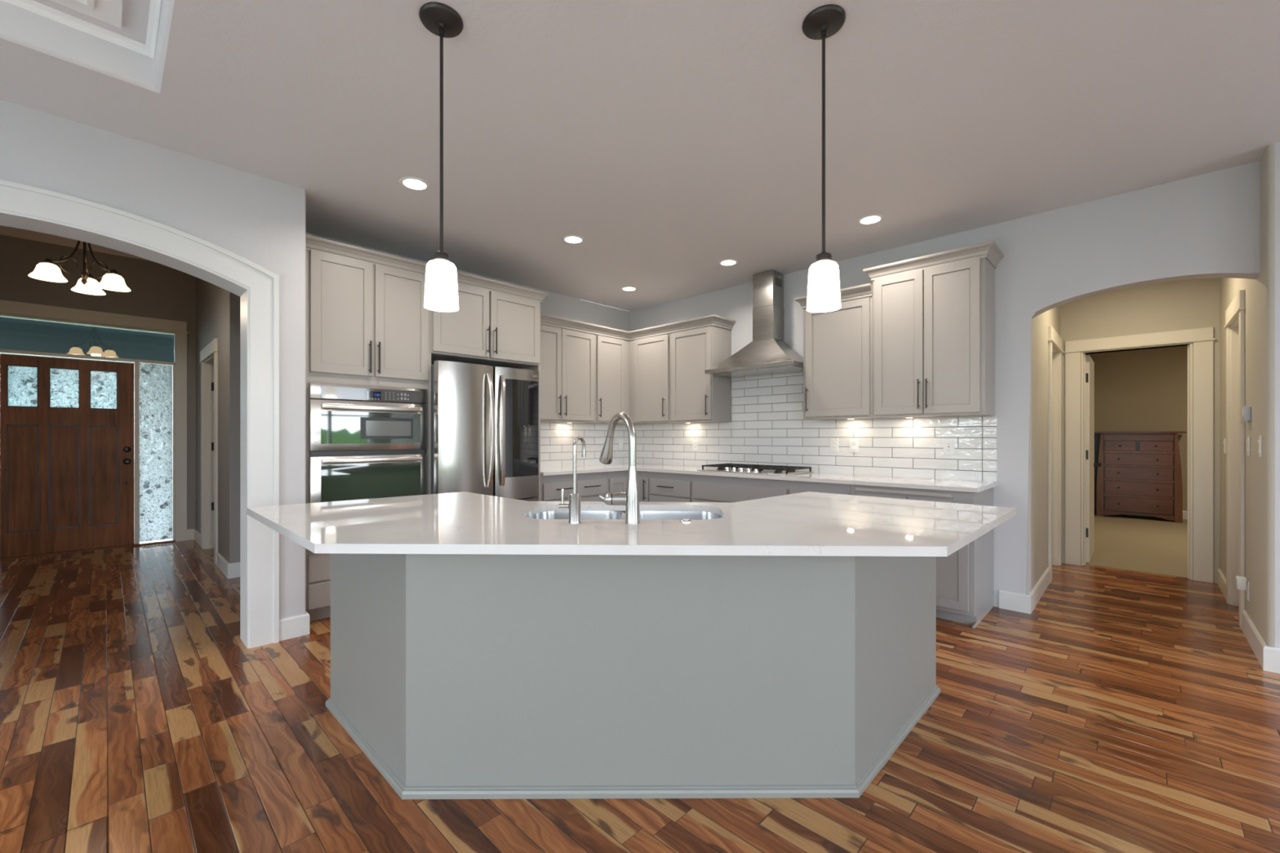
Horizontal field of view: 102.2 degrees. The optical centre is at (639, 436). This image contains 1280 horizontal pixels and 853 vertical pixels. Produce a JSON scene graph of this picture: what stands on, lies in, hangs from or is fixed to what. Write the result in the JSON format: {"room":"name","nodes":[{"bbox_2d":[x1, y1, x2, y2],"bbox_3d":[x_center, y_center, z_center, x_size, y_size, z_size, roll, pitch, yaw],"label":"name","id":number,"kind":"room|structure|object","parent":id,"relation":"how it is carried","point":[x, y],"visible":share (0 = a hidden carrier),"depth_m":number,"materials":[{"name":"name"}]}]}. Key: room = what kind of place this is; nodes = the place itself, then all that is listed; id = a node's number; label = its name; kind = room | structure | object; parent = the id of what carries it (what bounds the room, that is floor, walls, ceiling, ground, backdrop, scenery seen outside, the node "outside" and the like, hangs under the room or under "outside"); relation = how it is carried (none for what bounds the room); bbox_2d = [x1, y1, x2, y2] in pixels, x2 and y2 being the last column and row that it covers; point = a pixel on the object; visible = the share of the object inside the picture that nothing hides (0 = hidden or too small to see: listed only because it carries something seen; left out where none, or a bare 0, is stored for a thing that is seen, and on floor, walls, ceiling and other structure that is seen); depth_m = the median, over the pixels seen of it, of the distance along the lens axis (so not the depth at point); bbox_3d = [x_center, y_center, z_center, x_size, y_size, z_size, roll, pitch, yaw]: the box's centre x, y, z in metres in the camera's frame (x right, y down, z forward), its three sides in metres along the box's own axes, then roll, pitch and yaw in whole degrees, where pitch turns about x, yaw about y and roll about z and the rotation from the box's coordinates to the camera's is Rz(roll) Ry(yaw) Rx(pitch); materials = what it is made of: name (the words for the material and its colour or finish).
{"room":"kitchen","nodes":[
{"label":"kitchen","id":0,"kind":"room"},
{"bbox_2d":[0,234,195,540],"bbox_3d":[-6.120,-0.474,5.555,0.140,3.430,2.270,0,0,44],"label":"wall","id":1,"kind":"structure","parent":0,"point":[157,291],"depth_m":5.75,"materials":[{"name":"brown paint"}]},
{"bbox_2d":[0,225,153,262],"bbox_3d":[-6.034,-2.104,5.471,0.100,0.170,2.030,0,0,44],"label":"crown molding","id":2,"kind":"structure","parent":1,"relation":"attached to","point":[4,230],"depth_m":5.40,"materials":[{"name":"beige paint"}]},
{"bbox_2d":[0,299,188,560],"bbox_3d":[-6.101,-0.061,5.547,0.160,2.605,1.885,0,0,44],"label":"door frame","id":3,"kind":"structure","parent":1,"relation":"in","point":[11,308],"depth_m":5.89,"materials":[{"name":"beige paint"}]},
{"bbox_2d":[0,354,133,558],"bbox_3d":[-6.109,0.205,5.542,0.165,2.068,0.993,0,0,44],"label":"door","id":4,"kind":"structure","parent":3,"relation":"attached to","point":[67,425],"depth_m":5.50,"materials":[{"name":"brown wood"}]},
{"bbox_2d":[139,363,172,542],"bbox_3d":[-5.648,0.185,6.029,0.008,2.052,0.280,0,0,44],"label":"window","id":5,"kind":"structure","parent":3,"relation":"attached to","point":[155,380],"depth_m":6.02,"materials":[{"name":"glass"}]},
{"bbox_2d":[0,99,305,619],"bbox_3d":[-4.034,-0.154,1.383,0.200,2.790,5.370,0,0,44],"label":"wall","id":6,"kind":"structure","parent":0,"point":[259,220],"depth_m":2.91,"materials":[{"name":"grey paint"}]},
{"bbox_2d":[0,179,279,648],"bbox_3d":[-2.947,0.034,2.494,0.242,2.414,1.964,0,0,44],"label":"trim","id":7,"kind":"structure","parent":6,"relation":"attached to","point":[24,206],"depth_m":3.03,"materials":[{"name":"white paint"}]},
{"bbox_2d":[279,611,309,641],"bbox_3d":[-2.178,1.177,3.231,0.130,0.128,0.162,0,0,44],"label":"baseboard","id":8,"kind":"structure","parent":6,"relation":"attached to","point":[296,626],"depth_m":3.19,"materials":[{"name":"white paint"}]},
{"bbox_2d":[195,277,239,563],"bbox_3d":[-4.473,-0.474,5.458,2.563,3.430,0.120,0,0,44],"label":"wall","id":9,"kind":"structure","parent":0,"point":[217,308],"depth_m":4.74,"materials":[{"name":"grey paint"}]},
{"bbox_2d":[186,528,200,546],"bbox_3d":[-5.182,1.177,6.000,0.590,0.128,0.084,0,0,44],"label":"baseboard","id":10,"kind":"structure","parent":9,"relation":"attached to","point":[192,534],"depth_m":6.17,"materials":[{"name":"beige paint"}]},
{"bbox_2d":[199,337,217,564],"bbox_3d":[-4.451,0.146,5.419,1.144,2.190,0.154,0,0,44],"label":"door frame","id":11,"kind":"structure","parent":9,"relation":"in","point":[209,368],"depth_m":5.69,"materials":[{"name":"beige paint"}]},
{"bbox_2d":[211,382,213,510],"bbox_3d":[-4.416,0.221,6.030,0.041,2.020,0.915,0,0,44],"label":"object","id":12,"kind":"structure","parent":11,"relation":"attached to","point":[212,384],"depth_m":5.69,"materials":[{"name":"beige paint"}]},
{"bbox_2d":[305,231,629,424],"bbox_3d":[-1.435,-0.154,5.136,0.120,2.790,3.620,0,0,44],"label":"wall","id":13,"kind":"structure","parent":0,"point":[555,304],"depth_m":5.80,"materials":[{"name":"grey paint"}]},
{"bbox_2d":[540,313,598,422],"bbox_3d":[-0.896,-0.670,5.327,0.384,1.038,0.894,0,0,44],"label":"upper cabinet","id":14,"kind":"object","parent":13,"relation":"attached to","point":[566,345],"visible":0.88,"depth_m":5.26,"materials":[{"name":"grey paint"}]},
{"bbox_2d":[540,422,628,467],"bbox_3d":[-0.740,0.096,5.762,0.008,0.490,1.735,0,0,44],"label":"backsplash","id":15,"kind":"structure","parent":13,"relation":"attached to","point":[557,439],"depth_m":5.79,"materials":[{"name":"white tile"}]},
{"bbox_2d":[618,439,622,448],"bbox_3d":[-0.231,0.094,6.274,0.012,0.118,0.072,0,0,44],"label":"light switch","id":16,"kind":"object","parent":15,"relation":"attached to","point":[620,441],"visible":1,"depth_m":6.27,"materials":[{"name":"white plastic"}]},
{"bbox_2d":[587,324,636,424],"bbox_3d":[-0.291,-0.670,5.953,0.384,1.038,0.846,0,0,44],"label":"upper cabinet","id":17,"kind":"object","parent":13,"relation":"attached to","point":[611,345],"visible":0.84,"depth_m":5.71,"materials":[{"name":"grey paint"}]},
{"bbox_2d":[0,0,1279,311],"bbox_3d":[-0.170,-1.634,0.172,8.600,0.170,9.000,0,0,44],"label":"ceiling","id":18,"kind":"structure","parent":0,"point":[677,139],"depth_m":2.44,"materials":[{"name":"white paint"}]},
{"bbox_2d":[0,0,162,58],"bbox_3d":[-1.196,-1.701,-1.365,6.503,0.033,3.928,0,0,44],"label":"trim","id":19,"kind":"structure","parent":18,"relation":"attached to","point":[148,50],"depth_m":2.14,"materials":[{"name":"white paint"}]},
{"bbox_2d":[50,0,122,28],"bbox_3d":[-1.196,-1.703,-1.365,6.290,0.029,3.715,0,0,44],"label":"panel","id":20,"kind":"object","parent":18,"relation":"attached to","point":[109,11],"visible":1,"depth_m":2.06,"materials":[{"name":"white paint"}]},
{"bbox_2d":[399,176,430,191],"bbox_3d":[-1.380,-1.545,3.164,0.172,0.007,0.172,0,0,44],"label":"recessed light","id":21,"kind":"object","parent":18,"relation":"in","point":[415,184],"visible":1,"depth_m":3.16,"materials":[{"name":"white plastic"}]},
{"bbox_2d":[418,1,463,311],"bbox_3d":[-0.737,-1.012,1.917,0.154,1.072,0.154,0,0,44],"label":"pendant lamp","id":22,"kind":"object","parent":18,"relation":"hanging from","point":[441,289],"visible":1,"depth_m":1.89,"materials":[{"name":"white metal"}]},
{"bbox_2d":[562,235,584,244],"bbox_3d":[-0.524,-1.545,4.059,0.172,0.007,0.172,0,0,44],"label":"recessed light","id":23,"kind":"object","parent":18,"relation":"in","point":[571,239],"visible":1,"depth_m":4.05,"materials":[{"name":"white plastic"}]},
{"bbox_2d":[621,286,637,291],"bbox_3d":[-0.114,-1.545,5.412,0.172,0.007,0.172,0,0,44],"label":"recessed light","id":24,"kind":"object","parent":18,"relation":"in","point":[624,288],"visible":1,"depth_m":5.39,"materials":[{"name":"white plastic"}]},
{"bbox_2d":[718,258,737,266],"bbox_3d":[0.786,-1.545,4.596,0.172,0.007,0.172,0,0,44],"label":"recessed light","id":25,"kind":"object","parent":18,"relation":"in","point":[729,262],"visible":1,"depth_m":4.59,"materials":[{"name":"white plastic"}]},
{"bbox_2d":[801,4,845,312],"bbox_3d":[0.685,-1.012,1.926,0.154,1.072,0.154,0,0,44],"label":"pendant lamp","id":26,"kind":"object","parent":18,"relation":"hanging from","point":[824,21],"visible":1,"depth_m":1.90,"materials":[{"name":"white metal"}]},
{"bbox_2d":[857,214,883,225],"bbox_3d":[1.645,-1.545,3.687,0.172,0.007,0.172,0,0,44],"label":"recessed light","id":27,"kind":"object","parent":18,"relation":"in","point":[871,219],"visible":1,"depth_m":3.69,"materials":[{"name":"white plastic"}]},
{"bbox_2d":[0,512,1279,852],"bbox_3d":[0.811,1.263,3.848,12.500,0.056,15.850,0,0,44],"label":"floor","id":28,"kind":"structure","parent":0,"point":[1129,711],"depth_m":2.08,"materials":[{"name":"brown wood"}]},
{"bbox_2d":[142,542,176,547],"bbox_3d":[-5.486,1.238,5.895,0.100,0.005,0.280,0,0,44],"label":"floor vent","id":29,"kind":"object","parent":28,"relation":"in","point":[175,542],"visible":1,"depth_m":5.89,"materials":[{"name":"beige metal"}]},
{"bbox_2d":[305,234,428,621],"bbox_3d":[-2.116,-0.034,3.863,0.664,2.549,0.838,0,0,44],"label":"tall cabinet","id":30,"kind":"object","parent":28,"relation":"on","point":[366,317],"visible":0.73,"depth_m":3.59,"materials":[{"name":"grey paint"}]},
{"bbox_2d":[309,381,427,502],"bbox_3d":[-1.883,0.186,3.650,0.078,1.090,0.775,0,0,44],"label":"wall oven","id":31,"kind":"object","parent":30,"relation":"in","point":[366,442],"visible":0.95,"depth_m":3.61,"materials":[{"name":"silver metal"}]},
{"bbox_2d":[431,360,538,501],"bbox_3d":[-1.432,0.320,4.401,0.826,1.782,0.908,0,0,44],"label":"fridge","id":32,"kind":"object","parent":28,"relation":"on","point":[485,419],"visible":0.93,"depth_m":4.09,"materials":[{"name":"grey metal"}]},
{"bbox_2d":[428,271,549,501],"bbox_3d":[-1.446,-0.034,4.556,0.664,2.549,1.089,0,0,44],"label":"tall cabinet","id":33,"kind":"object","parent":28,"relation":"on","point":[495,323],"visible":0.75,"depth_m":4.34,"materials":[{"name":"grey paint"}]},
{"bbox_2d":[540,471,608,502],"bbox_3d":[-0.820,0.800,5.205,0.664,0.881,0.822,0,0,44],"label":"base cabinet","id":34,"kind":"object","parent":28,"relation":"on","point":[589,486],"visible":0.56,"depth_m":5.01,"materials":[{"name":"grey paint"}]},
{"bbox_2d":[540,462,998,492],"bbox_3d":[0.628,0.342,4.439,3.796,0.030,1.734,0,0,44],"label":"countertop","id":35,"kind":"structure","parent":34,"relation":"on","point":[954,485],"depth_m":4.22,"materials":[{"name":"white stone"}]},
{"bbox_2d":[697,463,813,475],"bbox_3d":[1.052,0.300,4.783,0.914,0.052,0.524,0,0,44],"label":"gas cooktop","id":36,"kind":"object","parent":35,"relation":"in","point":[780,470],"visible":1,"depth_m":4.66,"materials":[{"name":"silver metal"}]},
{"bbox_2d":[697,467,813,475],"bbox_3d":[1.052,0.321,4.783,0.914,0.010,0.524,0,0,44],"label":"tray","id":37,"kind":"object","parent":36,"relation":"on","point":[767,472],"depth_m":4.62,"materials":[{"name":"silver metal"}]},
{"bbox_2d":[607,470,628,493],"bbox_3d":[-0.227,0.800,5.843,0.628,0.881,0.917,0,0,44],"label":"base cabinet","id":38,"kind":"object","parent":28,"relation":"on","point":[617,480],"visible":0.17,"depth_m":5.40,"materials":[{"name":"grey paint"}]},
{"bbox_2d":[325,511,940,799],"bbox_3d":[0.003,0.799,2.362,2.903,0.884,1.201,0,0,0],"label":"kitchen island","id":39,"kind":"object","parent":28,"relation":"on","point":[455,676],"visible":0.86,"depth_m":1.78,"materials":[{"name":"grey paint"}]},
{"bbox_2d":[246,491,1016,556],"bbox_3d":[-0.041,0.342,2.296,3.523,0.030,1.530,0,0,0],"label":"island countertop","id":40,"kind":"structure","parent":39,"relation":"on","point":[808,523],"depth_m":1.85,"materials":[{"name":"white stone"}]},
{"bbox_2d":[558,435,586,524],"bbox_3d":[-0.246,0.163,1.969,0.123,0.329,0.069,0,0,-37],"label":"filter faucet","id":41,"kind":"object","parent":40,"relation":"on","point":[574,505],"visible":1,"depth_m":1.95,"materials":[{"name":"silver metal"}]},
{"bbox_2d":[598,412,639,524],"bbox_3d":[-0.123,0.116,2.039,0.140,0.422,0.292,0,0,-29],"label":"kitchen faucet","id":42,"kind":"object","parent":40,"relation":"on","point":[630,499],"visible":1,"depth_m":1.94,"materials":[{"name":"silver metal"}]},
{"bbox_2d":[528,511,721,519],"bbox_3d":[-0.064,0.453,2.257,0.888,0.189,0.480,0,0,1],"label":"double sink","id":43,"kind":"object","parent":40,"relation":"in","point":[650,515],"visible":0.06,"depth_m":2.48,"materials":[{"name":"grey metal"}]},
{"bbox_2d":[680,518,692,522],"bbox_3d":[0.177,0.322,1.985,0.048,0.010,0.048,0,0,44],"label":"cap","id":44,"kind":"object","parent":40,"relation":"on","point":[684,520],"visible":1,"depth_m":1.97,"materials":[{"name":"silver metal"}]},
{"bbox_2d":[636,471,649,502],"bbox_3d":[0.183,0.800,5.623,0.306,0.881,0.664,0,0,44],"label":"base cabinet","id":45,"kind":"object","parent":28,"relation":"on","point":[643,477],"visible":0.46,"depth_m":5.34,"materials":[{"name":"grey paint"}]},
{"bbox_2d":[649,471,692,502],"bbox_3d":[0.492,0.800,5.325,0.552,0.881,0.664,0,0,44],"label":"base cabinet","id":46,"kind":"object","parent":28,"relation":"on","point":[664,486],"visible":0.27,"depth_m":5.10,"materials":[{"name":"grey paint"}]},
{"bbox_2d":[692,474,789,502],"bbox_3d":[1.053,0.800,4.783,1.005,0.881,0.664,0,0,44],"label":"base cabinet","id":47,"kind":"object","parent":28,"relation":"on","point":[705,488],"visible":0.16,"depth_m":4.59,"materials":[{"name":"grey paint"}]},
{"bbox_2d":[789,480,850,494],"bbox_3d":[1.594,0.800,4.259,0.500,0.881,0.664,0,0,44],"label":"base cabinet","id":48,"kind":"object","parent":28,"relation":"on","point":[795,486],"visible":0.07,"depth_m":4.06,"materials":[{"name":"grey paint"}]},
{"bbox_2d":[850,484,993,628],"bbox_3d":[2.073,0.800,3.819,0.799,0.881,0.631,0,0,44],"label":"base cabinet","id":49,"kind":"object","parent":28,"relation":"on","point":[964,577],"visible":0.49,"depth_m":3.44,"materials":[{"name":"grey paint"}]},
{"bbox_2d":[1093,433,1101,512],"bbox_3d":[7.426,0.588,8.360,0.170,1.294,0.045,0,0,44],"label":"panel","id":50,"kind":"object","parent":28,"relation":"on","point":[1096,436],"visible":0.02,"depth_m":8.37,"materials":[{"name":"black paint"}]},
{"bbox_2d":[1093,431,1186,523],"bbox_3d":[7.559,0.581,7.843,0.990,1.307,0.485,0,0,44],"label":"dresser","id":51,"kind":"object","parent":28,"relation":"on","point":[1140,473],"visible":0.99,"depth_m":7.67,"materials":[{"name":"brown wood"}]},
{"bbox_2d":[629,160,1260,607],"bbox_3d":[1.676,-0.154,4.736,5.150,2.790,0.130,0,0,44],"label":"wall","id":52,"kind":"structure","parent":0,"point":[1207,225],"depth_m":3.59,"materials":[{"name":"grey paint"}]},
{"bbox_2d":[629,324,677,423],"bbox_3d":[0.196,-0.670,5.806,0.629,1.038,0.384,0,0,44],"label":"upper cabinet","id":53,"kind":"object","parent":52,"relation":"attached to","point":[650,348],"visible":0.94,"depth_m":5.67,"materials":[{"name":"grey paint"}]},
{"bbox_2d":[667,314,735,422],"bbox_3d":[0.638,-0.670,5.379,0.599,1.038,0.384,0,0,44],"label":"upper cabinet","id":54,"kind":"object","parent":52,"relation":"attached to","point":[698,344],"visible":0.96,"depth_m":5.25,"materials":[{"name":"grey paint"}]},
{"bbox_2d":[704,269,803,377],"bbox_3d":[1.118,-1.075,4.845,0.924,0.942,0.470,0,0,44],"label":"range hood","id":55,"kind":"object","parent":52,"relation":"attached to","point":[767,353],"visible":0.95,"depth_m":4.83,"materials":[{"name":"silver metal"}]},
{"bbox_2d":[633,371,996,481],"bbox_3d":[1.231,-0.174,5.070,3.788,1.030,0.008,0,0,44],"label":"backsplash","id":56,"kind":"structure","parent":52,"relation":"attached to","point":[767,426],"depth_m":4.76,"materials":[{"name":"white tile"}]},
{"bbox_2d":[692,440,697,450],"bbox_3d":[0.605,0.096,5.662,0.072,0.118,0.009,0,0,44],"label":"outlet","id":57,"kind":"object","parent":56,"relation":"attached to","point":[695,442],"visible":1,"depth_m":5.66,"materials":[{"name":"white plastic"}]},
{"bbox_2d":[830,438,838,452],"bbox_3d":[1.723,0.079,4.582,0.072,0.118,0.009,0,0,44],"label":"outlet","id":58,"kind":"object","parent":56,"relation":"attached to","point":[833,442],"visible":1,"depth_m":4.58,"materials":[{"name":"white plastic"}]},
{"bbox_2d":[849,439,857,452],"bbox_3d":[1.847,0.080,4.459,0.072,0.118,0.012,0,0,44],"label":"light switch","id":59,"kind":"object","parent":56,"relation":"attached to","point":[853,442],"visible":1,"depth_m":4.46,"materials":[{"name":"white plastic"}]},
{"bbox_2d":[943,439,954,454],"bbox_3d":[2.367,0.079,3.959,0.072,0.118,0.009,0,0,44],"label":"outlet","id":60,"kind":"object","parent":56,"relation":"attached to","point":[948,444],"visible":1,"depth_m":3.96,"materials":[{"name":"white plastic"}]},
{"bbox_2d":[946,442,951,451],"bbox_3d":[2.365,0.079,3.957,0.034,0.068,0.002,0,0,44],"label":"socket","id":61,"kind":"object","parent":60,"relation":"attached to","point":[948,444],"depth_m":3.96,"materials":[{"name":"white plastic"}]},
{"bbox_2d":[794,283,882,419],"bbox_3d":[1.688,-0.670,4.363,0.634,1.038,0.384,0,0,44],"label":"upper cabinet","id":62,"kind":"object","parent":52,"relation":"attached to","point":[837,344],"visible":0.83,"depth_m":4.21,"materials":[{"name":"grey paint"}]},
{"bbox_2d":[862,240,1004,417],"bbox_3d":[2.184,-0.730,3.883,0.856,1.158,0.384,0,0,44],"label":"upper cabinet","id":63,"kind":"object","parent":52,"relation":"attached to","point":[934,314],"visible":1,"depth_m":3.72,"materials":[{"name":"grey paint"}]},
{"bbox_2d":[1031,306,1060,591],"bbox_3d":[3.429,-0.119,4.447,0.132,2.720,1.890,0,0,44],"label":"wall","id":64,"kind":"structure","parent":0,"point":[1040,323],"depth_m":4.03,"materials":[{"name":"beige paint"}]},
{"bbox_2d":[999,567,1050,613],"bbox_3d":[3.045,1.177,4.066,0.186,0.128,1.100,0,0,44],"label":"baseboard","id":65,"kind":"structure","parent":64,"relation":"attached to","point":[1024,603],"depth_m":3.70,"materials":[{"name":"white paint"}]},
{"bbox_2d":[1048,325,1063,582],"bbox_3d":[3.762,0.149,4.750,0.134,2.185,0.894,0,0,44],"label":"door","id":66,"kind":"structure","parent":64,"relation":"in","point":[1055,340],"depth_m":4.96,"materials":[{"name":"beige paint"}]},
{"bbox_2d":[1088,346,1186,511],"bbox_3d":[8.224,-0.134,7.704,4.200,2.750,0.100,0,0,44],"label":"wall","id":67,"kind":"structure","parent":0,"point":[1141,390],"depth_m":8.02,"materials":[{"name":"beige paint"}]},
{"bbox_2d":[1125,511,1186,519],"bbox_3d":[7.171,1.177,6.009,3.140,0.128,3.800,0,0,44],"label":"baseboard","id":68,"kind":"structure","parent":67,"relation":"attached to","point":[1184,513],"depth_m":7.72,"materials":[{"name":"beige paint"}]},
{"bbox_2d":[1060,278,1219,583],"bbox_3d":[4.978,-0.119,4.346,4.200,2.720,0.120,0,0,44],"label":"wall","id":69,"kind":"structure","parent":0,"point":[1192,304],"depth_m":4.61,"materials":[{"name":"beige paint"}]},
{"bbox_2d":[1063,327,1215,582],"bbox_3d":[4.543,0.158,4.749,0.995,2.167,0.154,0,0,44],"label":"bedroom doorway","id":70,"kind":"structure","parent":69,"relation":"in","point":[1202,339],"depth_m":4.50,"materials":[{"name":"beige paint"}]},
{"bbox_2d":[1085,355,1101,562],"bbox_3d":[4.624,0.219,5.265,0.096,2.020,0.706,0,0,44],"label":"door","id":71,"kind":"structure","parent":70,"relation":"attached to","point":[1090,464],"depth_m":5.04,"materials":[{"name":"beige paint"}]},
{"bbox_2d":[1219,142,1275,647],"bbox_3d":[4.155,-0.154,3.501,0.130,2.790,2.240,0,0,44],"label":"wall","id":72,"kind":"structure","parent":0,"point":[1260,293],"depth_m":2.93,"materials":[{"name":"beige paint"}]},
{"bbox_2d":[1217,568,1226,599],"bbox_3d":[4.646,1.177,4.114,0.015,0.128,0.674,0,0,44],"label":"baseboard","id":73,"kind":"structure","parent":72,"relation":"attached to","point":[1221,580],"depth_m":4.13,"materials":[{"name":"beige paint"}]},
{"bbox_2d":[1222,438,1226,453],"bbox_3d":[4.604,0.076,4.069,0.012,0.120,0.080,0,0,44],"label":"light switch","id":74,"kind":"object","parent":72,"relation":"attached to","point":[1224,439],"visible":0.97,"depth_m":4.04,"materials":[{"name":"white plastic"}]},
{"bbox_2d":[1223,289,1244,629],"bbox_3d":[4.187,0.149,3.561,0.154,2.185,0.794,0,0,44],"label":"door","id":75,"kind":"structure","parent":72,"relation":"in","point":[1234,326],"depth_m":3.78,"materials":[{"name":"beige paint"}]},
{"bbox_2d":[1241,406,1250,421],"bbox_3d":[3.740,-0.139,3.186,0.027,0.090,0.110,0,0,44],"label":"thermostat","id":76,"kind":"object","parent":72,"relation":"attached to","point":[1246,411],"visible":1,"depth_m":3.15,"materials":[{"name":"grey plastic"}]},
{"bbox_2d":[1245,435,1250,456],"bbox_3d":[3.752,0.059,3.188,0.012,0.120,0.075,0,0,44],"label":"light switch","id":77,"kind":"object","parent":72,"relation":"attached to","point":[1248,442],"visible":1,"depth_m":3.17,"materials":[{"name":"white plastic"}]},
{"bbox_2d":[1246,579,1249,601],"bbox_3d":[3.771,0.956,3.205,0.009,0.118,0.072,0,0,44],"label":"outlet","id":78,"kind":"object","parent":72,"relation":"attached to","point":[1247,581],"visible":1,"depth_m":3.19,"materials":[{"name":"white plastic"}]},
{"bbox_2d":[1235,575,1246,590],"bbox_3d":[3.754,0.916,3.228,0.047,0.080,0.044,0,0,44],"label":"night light","id":79,"kind":"object","parent":78,"relation":"attached to","point":[1240,581],"visible":1,"depth_m":3.21,"materials":[{"name":"white plastic"}]},
{"bbox_2d":[1257,435,1262,457],"bbox_3d":[3.457,0.056,2.882,0.012,0.120,0.075,0,0,44],"label":"light switch","id":80,"kind":"object","parent":72,"relation":"attached to","point":[1260,442],"visible":1,"depth_m":2.87,"materials":[{"name":"white plastic"}]},
{"bbox_2d":[1241,609,1279,673],"bbox_3d":[4.842,1.177,1.821,3.486,0.128,0.812,0,0,44],"label":"baseboard","id":81,"kind":"structure","parent":72,"relation":"attached to","point":[1268,657],"depth_m":2.81,"materials":[{"name":"white paint"}]},
{"bbox_2d":[1275,141,1279,648],"bbox_3d":[4.663,-0.154,1.535,3.545,2.790,0.121,0,0,44],"label":"wall","id":82,"kind":"structure","parent":0,"point":[1277,144],"depth_m":2.72,"materials":[{"name":"grey paint"}]},
{"bbox_3d":[-3.560,-2.219,5.132,4.330,0.060,5.220,0,0,44],"label":"ceiling","id":83,"kind":"structure","parent":0,"visible":0},
{"bbox_2d":[27,240,130,295],"bbox_3d":[-4.296,-1.668,3.981,0.492,1.041,0.524,0,0,44],"label":"chandelier","id":84,"kind":"object","parent":83,"relation":"hanging from","point":[46,270],"visible":0.92,"depth_m":3.95,"materials":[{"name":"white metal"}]},
{"bbox_3d":[-2.571,-0.474,5.671,0.123,3.430,2.830,0,0,44],"label":"wall","id":85,"kind":"structure","parent":0,"visible":0},
{"bbox_2d":[216,552,239,578],"bbox_3d":[-2.813,1.177,5.776,0.648,0.128,2.916,0,0,44],"label":"baseboard","id":86,"kind":"structure","parent":85,"relation":"attached to","point":[230,571],"depth_m":4.56,"materials":[{"name":"white paint"}]},
{"label":"outside","id":87,"kind":"structure","parent":0,"visible":0},
{"bbox_2d":[0,316,173,338],"bbox_3d":[-6.925,-1.599,6.702,2.610,0.120,6.000,0,0,44],"label":"ceiling","id":88,"kind":"structure","parent":87,"point":[2,318],"depth_m":7.31,"materials":[{"name":"grey paint"}]},
{"bbox_2d":[0,321,173,363],"bbox_3d":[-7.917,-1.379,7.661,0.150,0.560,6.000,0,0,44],"label":"transom window","id":89,"kind":"structure","parent":88,"relation":"attached to","point":[13,335],"depth_m":7.44,"materials":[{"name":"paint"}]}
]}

